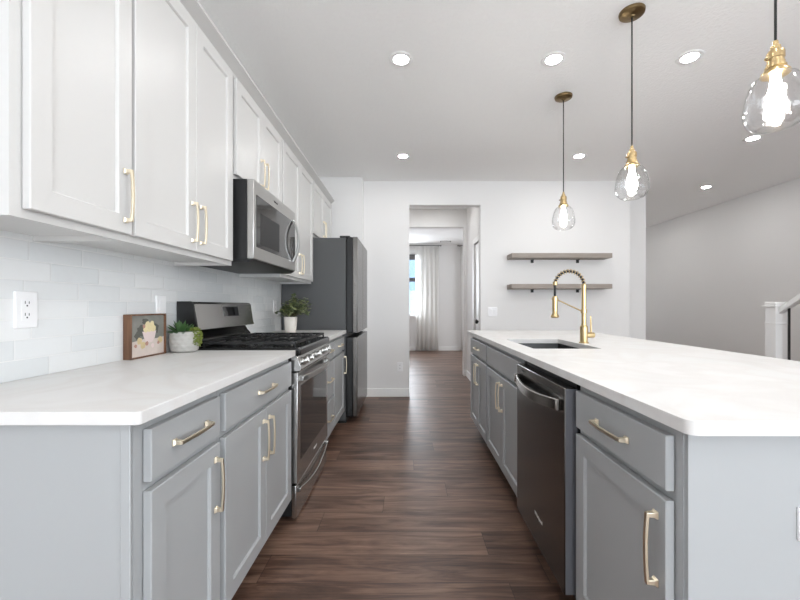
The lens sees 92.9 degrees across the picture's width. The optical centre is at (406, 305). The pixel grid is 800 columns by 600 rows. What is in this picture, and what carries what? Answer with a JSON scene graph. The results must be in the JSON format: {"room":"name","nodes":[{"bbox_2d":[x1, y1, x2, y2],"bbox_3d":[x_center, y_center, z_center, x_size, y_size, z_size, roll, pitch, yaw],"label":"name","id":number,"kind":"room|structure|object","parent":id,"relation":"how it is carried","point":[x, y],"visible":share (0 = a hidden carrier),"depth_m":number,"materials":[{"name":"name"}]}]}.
{"room":"kitchen","nodes":[
{"label":"kitchen","id":0,"kind":"room"},
{"bbox_2d":[0,230,281,382],"bbox_3d":[-1.291,-0.221,0.500,0.128,2.740,8.640,0,0,0],"label":"wall","id":1,"kind":"structure","parent":0,"point":[84,293],"depth_m":1.46,"materials":[{"name":"tile"}]},
{"bbox_2d":[13,291,36,328],"bbox_3d":[-1.224,0.012,1.220,0.009,0.117,0.072,0,0,0],"label":"wall outlet","id":2,"kind":"object","parent":1,"relation":"attached to","point":[24,303],"visible":1,"depth_m":1.21,"materials":[{"name":"white plastic"}]},
{"bbox_2d":[23,300,30,307],"bbox_3d":[-1.220,-0.007,1.220,0.001,0.024,0.027,0,0,0],"label":"socket","id":3,"kind":"object","parent":2,"relation":"attached to","point":[26,303],"depth_m":1.22,"materials":[{"name":"white plastic"}]},
{"bbox_2d":[23,312,30,319],"bbox_3d":[-1.220,0.031,1.220,0.001,0.024,0.027,0,0,0],"label":"socket","id":4,"kind":"object","parent":2,"relation":"attached to","point":[26,315],"depth_m":1.22,"materials":[{"name":"white plastic"}]},
{"bbox_2d":[0,0,134,241],"bbox_3d":[-1.057,-0.732,1.075,0.357,1.038,0.374,0,0,0],"label":"upper cabinet","id":5,"kind":"object","parent":1,"relation":"attached to","point":[67,174],"visible":1,"depth_m":1.03,"materials":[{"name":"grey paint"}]},
{"bbox_2d":[41,0,232,265],"bbox_3d":[-1.057,-0.732,1.639,0.357,1.038,0.751,0,0,0],"label":"upper cabinet","id":6,"kind":"object","parent":1,"relation":"attached to","point":[182,87],"visible":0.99,"depth_m":1.53,"materials":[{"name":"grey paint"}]},
{"bbox_2d":[156,295,165,313],"bbox_3d":[-1.222,0.007,1.890,0.011,0.117,0.072,0,0,0],"label":"light switch","id":7,"kind":"object","parent":1,"relation":"attached to","point":[160,300],"visible":0.62,"depth_m":1.88,"materials":[{"name":"white plastic"}]},
{"bbox_2d":[233,77,281,201],"bbox_3d":[-1.057,-0.967,2.396,0.357,0.568,0.761,0,0,0],"label":"upper cabinet","id":8,"kind":"object","parent":1,"relation":"attached to","point":[257,146],"visible":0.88,"depth_m":2.29,"materials":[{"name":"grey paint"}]},
{"bbox_2d":[201,179,299,273],"bbox_3d":[-0.994,-0.456,2.396,0.463,0.442,0.750,0,0,0],"label":"microwave","id":9,"kind":"object","parent":8,"relation":"attached to","point":[264,227],"visible":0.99,"depth_m":2.18,"materials":[{"name":"silver metal"}]},
{"bbox_2d":[273,300,276,312],"bbox_3d":[-1.224,0.007,3.520,0.009,0.117,0.072,0,0,0],"label":"wall outlet","id":10,"kind":"object","parent":1,"relation":"attached to","point":[274,301],"visible":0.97,"depth_m":3.50,"materials":[{"name":"white plastic"}]},
{"bbox_2d":[239,140,312,283],"bbox_3d":[-1.057,-0.732,3.233,0.357,1.038,0.913,0,0,0],"label":"upper cabinet","id":11,"kind":"object","parent":1,"relation":"attached to","point":[297,184],"visible":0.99,"depth_m":3.21,"materials":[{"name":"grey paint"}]},
{"bbox_2d":[313,181,331,237],"bbox_3d":[-1.057,-0.970,4.146,0.357,0.562,0.909,0,0,0],"label":"upper cabinet","id":12,"kind":"object","parent":1,"relation":"attached to","point":[322,208],"visible":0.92,"depth_m":4.04,"materials":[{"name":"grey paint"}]},
{"bbox_2d":[179,0,334,202],"bbox_3d":[-0.919,-1.254,2.738,0.082,0.057,3.732,0,0,0],"label":"trim","id":13,"kind":"structure","parent":12,"relation":"attached to","point":[194,8],"depth_m":2.09,"materials":[{"name":"grey paint"}]},
{"bbox_2d":[319,177,363,330],"bbox_3d":[-0.891,-0.221,4.755,0.687,2.740,0.130,0,0,0],"label":"wall","id":14,"kind":"structure","parent":0,"point":[347,193],"depth_m":4.69,"materials":[{"name":"white paint"}]},
{"bbox_2d":[231,351,575,599],"bbox_3d":[1.137,1.199,3.050,7.675,0.100,13.740,0,0,0],"label":"floor","id":15,"kind":"structure","parent":0,"point":[409,500],"depth_m":2.04,"materials":[{"name":"wood"}]},
{"bbox_2d":[0,391,224,599],"bbox_3d":[-0.906,0.708,1.056,0.659,0.883,0.393,0,0,0],"label":"base cabinet","id":16,"kind":"object","parent":15,"relation":"on","point":[88,512],"visible":0.96,"depth_m":0.87,"materials":[{"name":"grey paint"}]},
{"bbox_2d":[0,350,294,424],"bbox_3d":[-0.912,0.249,1.425,0.645,0.030,1.174,0,0,0],"label":"countertop","id":17,"kind":"structure","parent":16,"relation":"on","point":[139,391],"depth_m":1.10,"materials":[{"name":"white stone"}]},
{"bbox_2d":[123,313,165,359],"bbox_3d":[-1.208,0.135,1.760,0.036,0.196,0.240,0,0,0],"label":"framed picture","id":18,"kind":"object","parent":17,"relation":"on","point":[144,335],"visible":1,"depth_m":1.73,"materials":[{"name":"brown wood"}]},
{"bbox_2d":[132,315,163,357],"bbox_3d":[-1.206,0.135,1.760,0.019,0.184,0.228,0,0,0],"label":"painting","id":19,"kind":"object","parent":18,"relation":"attached to","point":[147,330],"depth_m":1.76,"materials":[{"name":"fabric"}]},
{"bbox_2d":[166,320,202,352],"bbox_3d":[-1.134,0.152,1.923,0.166,0.164,0.164,0,0,0],"label":"potted succulent","id":20,"kind":"object","parent":17,"relation":"on","point":[185,338],"visible":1,"depth_m":1.89,"materials":[{"name":"green plant"}]},
{"bbox_2d":[169,331,198,352],"bbox_3d":[-1.134,0.181,1.938,0.136,0.105,0.136,0,0,0],"label":"pot","id":21,"kind":"object","parent":20,"relation":"attached to","point":[179,341],"depth_m":1.89,"materials":[{"name":"ceramic"}]},
{"bbox_2d":[217,359,290,599],"bbox_3d":[-0.905,0.708,1.633,0.657,0.883,0.757,0,0,0],"label":"base cabinet","id":22,"kind":"object","parent":15,"relation":"on","point":[254,438],"visible":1,"depth_m":1.50,"materials":[{"name":"grey paint"}]},
{"bbox_2d":[177,301,330,518],"bbox_3d":[-0.875,0.562,2.396,0.699,1.174,0.754,0,0,0],"label":"gas range","id":23,"kind":"object","parent":15,"relation":"on","point":[219,323],"visible":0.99,"depth_m":2.21,"materials":[{"name":"silver metal"}]},
{"bbox_2d":[198,337,328,355],"bbox_3d":[-0.848,0.243,2.396,0.564,0.041,0.754,0,0,0],"label":"cooktop","id":24,"kind":"object","parent":23,"relation":"in","point":[303,348],"depth_m":2.15,"materials":[{"name":"black metal"}]},
{"bbox_2d":[282,236,366,422],"bbox_3d":[-0.854,0.230,4.157,0.742,1.838,0.907,0,0,0],"label":"refrigerator","id":25,"kind":"object","parent":15,"relation":"on","point":[337,293],"visible":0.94,"depth_m":3.71,"materials":[{"name":"grey metal"}]},
{"bbox_2d":[326,340,334,439],"bbox_3d":[-0.905,0.708,2.970,0.657,0.883,0.377,0,0,0],"label":"base cabinet","id":26,"kind":"object","parent":15,"relation":"on","point":[330,369],"visible":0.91,"depth_m":3.01,"materials":[{"name":"grey paint"}]},
{"bbox_2d":[268,330,345,340],"bbox_3d":[-0.912,0.249,3.239,0.645,0.030,0.917,0,0,0],"label":"countertop","id":27,"kind":"structure","parent":26,"relation":"on","point":[331,334],"depth_m":3.36,"materials":[{"name":"white stone"}]},
{"bbox_2d":[275,293,310,332],"bbox_3d":[-0.973,0.059,3.258,0.333,0.349,0.358,0,0,-33],"label":"potted plant","id":28,"kind":"object","parent":27,"relation":"on","point":[290,323],"visible":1,"depth_m":3.24,"materials":[{"name":"green plant"}]},
{"bbox_2d":[284,317,296,332],"bbox_3d":[-1.005,0.164,3.280,0.112,0.140,0.112,0,0,0],"label":"pot","id":29,"kind":"object","parent":28,"relation":"attached to","point":[290,323],"depth_m":3.24,"materials":[{"name":"white ceramic"}]},
{"bbox_2d":[331,335,346,426],"bbox_3d":[-0.905,0.708,3.425,0.657,0.883,0.533,0,0,0],"label":"base cabinet","id":30,"kind":"object","parent":15,"relation":"on","point":[338,357],"visible":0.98,"depth_m":3.41,"materials":[{"name":"grey paint"}]},
{"bbox_2d":[471,337,489,443],"bbox_3d":[0.887,0.708,3.143,0.667,0.883,0.714,0,0,0],"label":"base cabinet","id":31,"kind":"object","parent":15,"relation":"on","point":[479,364],"visible":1,"depth_m":3.08,"materials":[{"name":"grey paint"}]},
{"bbox_2d":[487,344,525,495],"bbox_3d":[0.888,0.708,2.361,0.669,0.883,0.849,0,0,0],"label":"base cabinet","id":32,"kind":"object","parent":15,"relation":"on","point":[501,386],"visible":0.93,"depth_m":2.30,"materials":[{"name":"grey paint"}]},
{"bbox_2d":[514,361,580,598],"bbox_3d":[0.868,0.713,1.634,0.709,0.872,0.584,0,0,0],"label":"dishwasher","id":33,"kind":"object","parent":15,"relation":"on","point":[547,429],"visible":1,"depth_m":1.49,"materials":[{"name":"black metal"}]},
{"bbox_2d":[576,386,799,599],"bbox_3d":[0.894,0.708,1.073,0.681,0.883,0.505,0,0,0],"label":"base cabinet","id":34,"kind":"object","parent":15,"relation":"on","point":[663,512],"visible":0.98,"depth_m":0.85,"materials":[{"name":"grey paint"}]},
{"bbox_2d":[467,330,799,435],"bbox_3d":[1.117,0.249,2.205,1.087,0.030,2.870,0,0,0],"label":"countertop","id":35,"kind":"structure","parent":34,"relation":"on","point":[690,390],"depth_m":1.23,"materials":[{"name":"white stone"}]},
{"bbox_2d":[518,343,579,348],"bbox_3d":[0.883,0.363,2.388,0.437,0.196,0.665,0,0,0],"label":"sink","id":36,"kind":"object","parent":35,"relation":"in","point":[531,345],"visible":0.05,"depth_m":2.69,"materials":[{"name":"grey metal"}]},
{"bbox_2d":[551,269,594,342],"bbox_3d":[1.044,0.000,2.400,0.273,0.468,0.058,0,0,0],"label":"faucet","id":37,"kind":"object","parent":35,"relation":"on","point":[584,334],"visible":1,"depth_m":2.39,"materials":[{"name":"gold metal"}]},
{"bbox_2d":[797,507,799,540],"bbox_3d":[0.899,0.469,0.817,0.117,0.072,0.009,0,0,0],"label":"wall outlet","id":38,"kind":"object","parent":34,"relation":"attached to","point":[798,508],"visible":1,"depth_m":0.82,"materials":[{"name":"white plastic"}]},
{"bbox_2d":[762,294,799,359],"bbox_3d":[4.196,-0.199,2.544,1.278,2.696,2.538,0,0,0],"label":"stair railing","id":39,"kind":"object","parent":15,"relation":"on","point":[775,322],"depth_m":3.69,"materials":[{"name":"white wood"}]},
{"bbox_2d":[409,244,462,345],"bbox_3d":[1.077,-0.221,9.860,7.555,2.740,0.120,0,0,0],"label":"wall","id":40,"kind":"structure","parent":0,"point":[449,297],"depth_m":9.80,"materials":[{"name":"white paint"}]},
{"bbox_2d":[409,254,415,316],"bbox_3d":[-0.145,-0.536,9.825,1.030,1.630,0.170,0,0,0],"label":"window","id":41,"kind":"structure","parent":40,"relation":"in","point":[411,256],"depth_m":9.80,"materials":[{"name":"white plastic"}]},
{"bbox_2d":[409,254,414,259],"bbox_3d":[-0.145,-1.261,9.818,0.910,0.140,0.025,0,0,0],"label":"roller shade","id":42,"kind":"object","parent":41,"relation":"attached to","point":[411,256],"depth_m":9.81,"materials":[{"name":"grey fabric"}]},
{"bbox_2d":[409,245,440,245],"bbox_3d":[0.005,-1.536,9.726,1.746,0.036,0.148,0,0,0],"label":"curtain rod","id":43,"kind":"object","parent":40,"relation":"attached to","point":[409,245],"visible":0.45,"depth_m":9.66,"materials":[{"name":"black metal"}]},
{"bbox_2d":[415,246,438,350],"bbox_3d":[0.511,-0.191,9.669,0.600,2.640,0.060,0,0,0],"label":"sheer curtain","id":44,"kind":"object","parent":43,"relation":"hanging from","point":[426,258],"visible":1,"depth_m":9.67,"materials":[{"name":"white fabric"}]},
{"bbox_2d":[409,346,462,350],"bbox_3d":[0.226,1.097,9.793,5.852,0.105,0.015,0,0,0],"label":"baseboard","id":45,"kind":"structure","parent":40,"relation":"attached to","point":[411,348],"depth_m":9.79,"materials":[{"name":"white wood"}]},
{"bbox_3d":[2.100,-1.536,9.726,1.636,0.036,0.148,0,0,0],"label":"curtain rod","id":46,"kind":"object","parent":40,"relation":"attached to","visible":0},
{"bbox_2d":[460,247,462,349],"bbox_3d":[1.581,-0.191,9.669,0.460,2.640,0.060,0,0,0],"label":"sheer curtain","id":47,"kind":"object","parent":46,"relation":"hanging from","point":[461,248],"visible":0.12,"depth_m":9.68,"materials":[{"name":"white fabric"}]},
{"bbox_2d":[409,209,466,374],"bbox_3d":[0.226,-0.221,6.300,5.852,2.740,0.120,0,0,0],"label":"wall","id":48,"kind":"structure","parent":0,"point":[418,218],"depth_m":6.24,"materials":[{"name":"white paint"}]},
{"bbox_2d":[467,207,478,373],"bbox_3d":[1.040,-0.221,5.590,0.120,2.740,1.300,0,0,0],"label":"wall","id":49,"kind":"structure","parent":0,"point":[472,212],"depth_m":5.87,"materials":[{"name":"white paint"}]},
{"bbox_2d":[466,370,470,380],"bbox_3d":[0.973,1.097,5.897,0.015,0.105,0.655,0,0,0],"label":"baseboard","id":50,"kind":"structure","parent":49,"relation":"attached to","point":[468,375],"depth_m":5.96,"materials":[{"name":"white"}]},
{"bbox_2d":[473,235,478,329],"bbox_3d":[0.966,0.094,5.260,0.115,2.110,0.620,0,0,0],"label":"door","id":51,"kind":"structure","parent":49,"relation":"in","point":[475,247],"depth_m":5.40,"materials":[{"name":"white wood"}]},
{"bbox_2d":[364,181,629,387],"bbox_3d":[0.738,-0.221,4.880,4.185,2.740,0.120,0,0,0],"label":"wall","id":52,"kind":"structure","parent":0,"point":[515,216],"depth_m":4.82,"materials":[{"name":"white paint"}]},
{"bbox_2d":[366,388,408,396],"bbox_3d":[-0.259,1.097,4.812,0.578,0.105,0.015,0,0,0],"label":"baseboard","id":53,"kind":"structure","parent":52,"relation":"attached to","point":[371,392],"depth_m":4.80,"materials":[{"name":"white wood"}]},
{"bbox_2d":[397,362,402,370],"bbox_3d":[-0.090,0.771,4.816,0.072,0.117,0.009,0,0,0],"label":"wall outlet","id":54,"kind":"object","parent":52,"relation":"attached to","point":[399,364],"visible":1,"depth_m":4.81,"materials":[{"name":"white plastic"}]},
{"bbox_2d":[488,307,496,315],"bbox_3d":[1.085,0.074,4.816,0.116,0.117,0.011,0,0,0],"label":"light switch","id":55,"kind":"object","parent":52,"relation":"attached to","point":[492,311],"visible":1,"depth_m":4.81,"materials":[{"name":"white plastic"}]},
{"bbox_2d":[507,253,611,262],"bbox_3d":[1.877,-0.593,4.710,1.219,0.096,0.220,0,0,0],"label":"shelf","id":56,"kind":"object","parent":52,"relation":"attached to","point":[513,256],"visible":1,"depth_m":4.60,"materials":[{"name":"grey wood"}]},
{"bbox_2d":[507,284,611,292],"bbox_3d":[1.877,-0.219,4.710,1.219,0.096,0.220,0,0,0],"label":"shelf","id":57,"kind":"object","parent":52,"relation":"attached to","point":[532,287],"visible":0.98,"depth_m":4.60,"materials":[{"name":"grey wood"}]},
{"bbox_2d":[198,0,799,243],"bbox_3d":[1.137,-1.641,3.050,7.675,0.100,13.740,0,0,0],"label":"ceiling","id":58,"kind":"structure","parent":0,"point":[475,101],"depth_m":2.81,"materials":[{"name":"white paint"}]},
{"bbox_2d":[389,51,412,66],"bbox_3d":[-0.039,-1.588,2.450,0.152,0.006,0.152,0,0,0],"label":"recessed light","id":59,"kind":"object","parent":58,"relation":"in","point":[400,58],"visible":1,"depth_m":2.44,"materials":[{"name":"white plastic"}]},
{"bbox_2d":[396,153,409,158],"bbox_3d":[-0.042,-1.588,4.030,0.152,0.006,0.152,0,0,0],"label":"recessed light","id":60,"kind":"object","parent":58,"relation":"in","point":[400,155],"visible":1,"depth_m":4.02,"materials":[{"name":"white"}]},
{"bbox_2d":[541,51,565,66],"bbox_3d":[0.945,-1.588,2.450,0.152,0.006,0.152,0,0,0],"label":"recessed light","id":61,"kind":"object","parent":58,"relation":"in","point":[552,59],"visible":1,"depth_m":2.44,"materials":[{"name":"white plastic"}]},
{"bbox_2d":[552,92,574,229],"bbox_3d":[1.188,-1.087,2.885,0.166,1.009,0.166,0,0,0],"label":"pendant lamp","id":62,"kind":"object","parent":58,"relation":"hanging from","point":[562,97],"visible":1,"depth_m":2.87,"materials":[{"name":"gold metal"}]},
{"bbox_2d":[558,192,568,207],"bbox_3d":[1.188,-0.808,2.885,0.076,0.112,0.076,0,0,0],"label":"socket","id":63,"kind":"object","parent":62,"relation":"attached to","point":[563,199],"depth_m":2.87,"materials":[{"name":"gold metal"}]},
{"bbox_2d":[571,153,586,158],"bbox_3d":[1.824,-1.588,4.030,0.152,0.006,0.152,0,0,0],"label":"recessed light","id":64,"kind":"object","parent":58,"relation":"in","point":[579,155],"visible":1,"depth_m":4.02,"materials":[{"name":"white"}]},
{"bbox_2d":[614,3,649,200],"bbox_3d":[1.217,-1.087,2.056,0.166,1.009,0.166,0,0,0],"label":"pendant lamp","id":65,"kind":"object","parent":58,"relation":"hanging from","point":[632,12],"visible":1,"depth_m":2.05,"materials":[{"name":"clear glass"}]},
{"bbox_2d":[624,146,639,168],"bbox_3d":[1.217,-0.808,2.056,0.076,0.112,0.076,0,0,0],"label":"socket","id":66,"kind":"object","parent":65,"relation":"attached to","point":[632,162],"depth_m":2.04,"materials":[{"name":"gold metal"}]},
{"bbox_2d":[675,49,704,64],"bbox_3d":[1.808,-1.588,2.430,0.152,0.006,0.152,0,0,0],"label":"recessed light","id":67,"kind":"object","parent":58,"relation":"in","point":[691,56],"visible":1,"depth_m":2.42,"materials":[{"name":"white plastic"}]},
{"bbox_2d":[699,185,712,188],"bbox_3d":[3.997,-1.588,5.080,0.152,0.006,0.152,0,0,0],"label":"recessed light","id":68,"kind":"object","parent":58,"relation":"in","point":[707,186],"visible":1,"depth_m":5.09,"materials":[{"name":"white"}]},
{"bbox_2d":[742,134,763,141],"bbox_3d":[3.277,-1.588,3.600,0.152,0.006,0.152,0,0,0],"label":"recessed light","id":69,"kind":"object","parent":58,"relation":"in","point":[754,137],"visible":1,"depth_m":3.60,"materials":[{"name":"white plastic"}]},
{"bbox_2d":[742,0,799,133],"bbox_3d":[1.202,-1.087,1.240,0.166,1.009,0.166,0,0,0],"label":"pendant lamp","id":70,"kind":"object","parent":58,"relation":"hanging from","point":[777,67],"visible":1,"depth_m":1.23,"materials":[{"name":"clear glass"}]},
{"bbox_2d":[760,40,791,81],"bbox_3d":[1.202,-0.808,1.240,0.076,0.112,0.076,0,0,0],"label":"socket","id":71,"kind":"object","parent":70,"relation":"attached to","point":[777,66],"depth_m":1.23,"materials":[{"name":"gold metal"}]},
{"bbox_2d":[630,190,645,339],"bbox_3d":[2.936,-0.221,5.260,0.672,2.740,0.120,0,0,0],"label":"wall","id":72,"kind":"structure","parent":0,"point":[637,207],"depth_m":5.20,"materials":[{"name":"white paint"}]},
{"bbox_2d":[646,177,799,360],"bbox_3d":[4.915,-0.221,3.050,0.120,2.740,13.740,0,0,0],"label":"wall","id":73,"kind":"structure","parent":0,"point":[711,271],"depth_m":5.76,"materials":[{"name":"white paint"}]},
{"label":"outside","id":74,"kind":"structure","parent":0,"visible":0},
{"bbox_2d":[409,260,415,313],"bbox_3d":[-0.500,-0.851,13.100,9.000,6.000,0.200,0,0,0],"label":"sky","id":75,"kind":"structure","parent":74,"point":[412,285],"depth_m":13.00,"materials":[{"name":"blue paint"}]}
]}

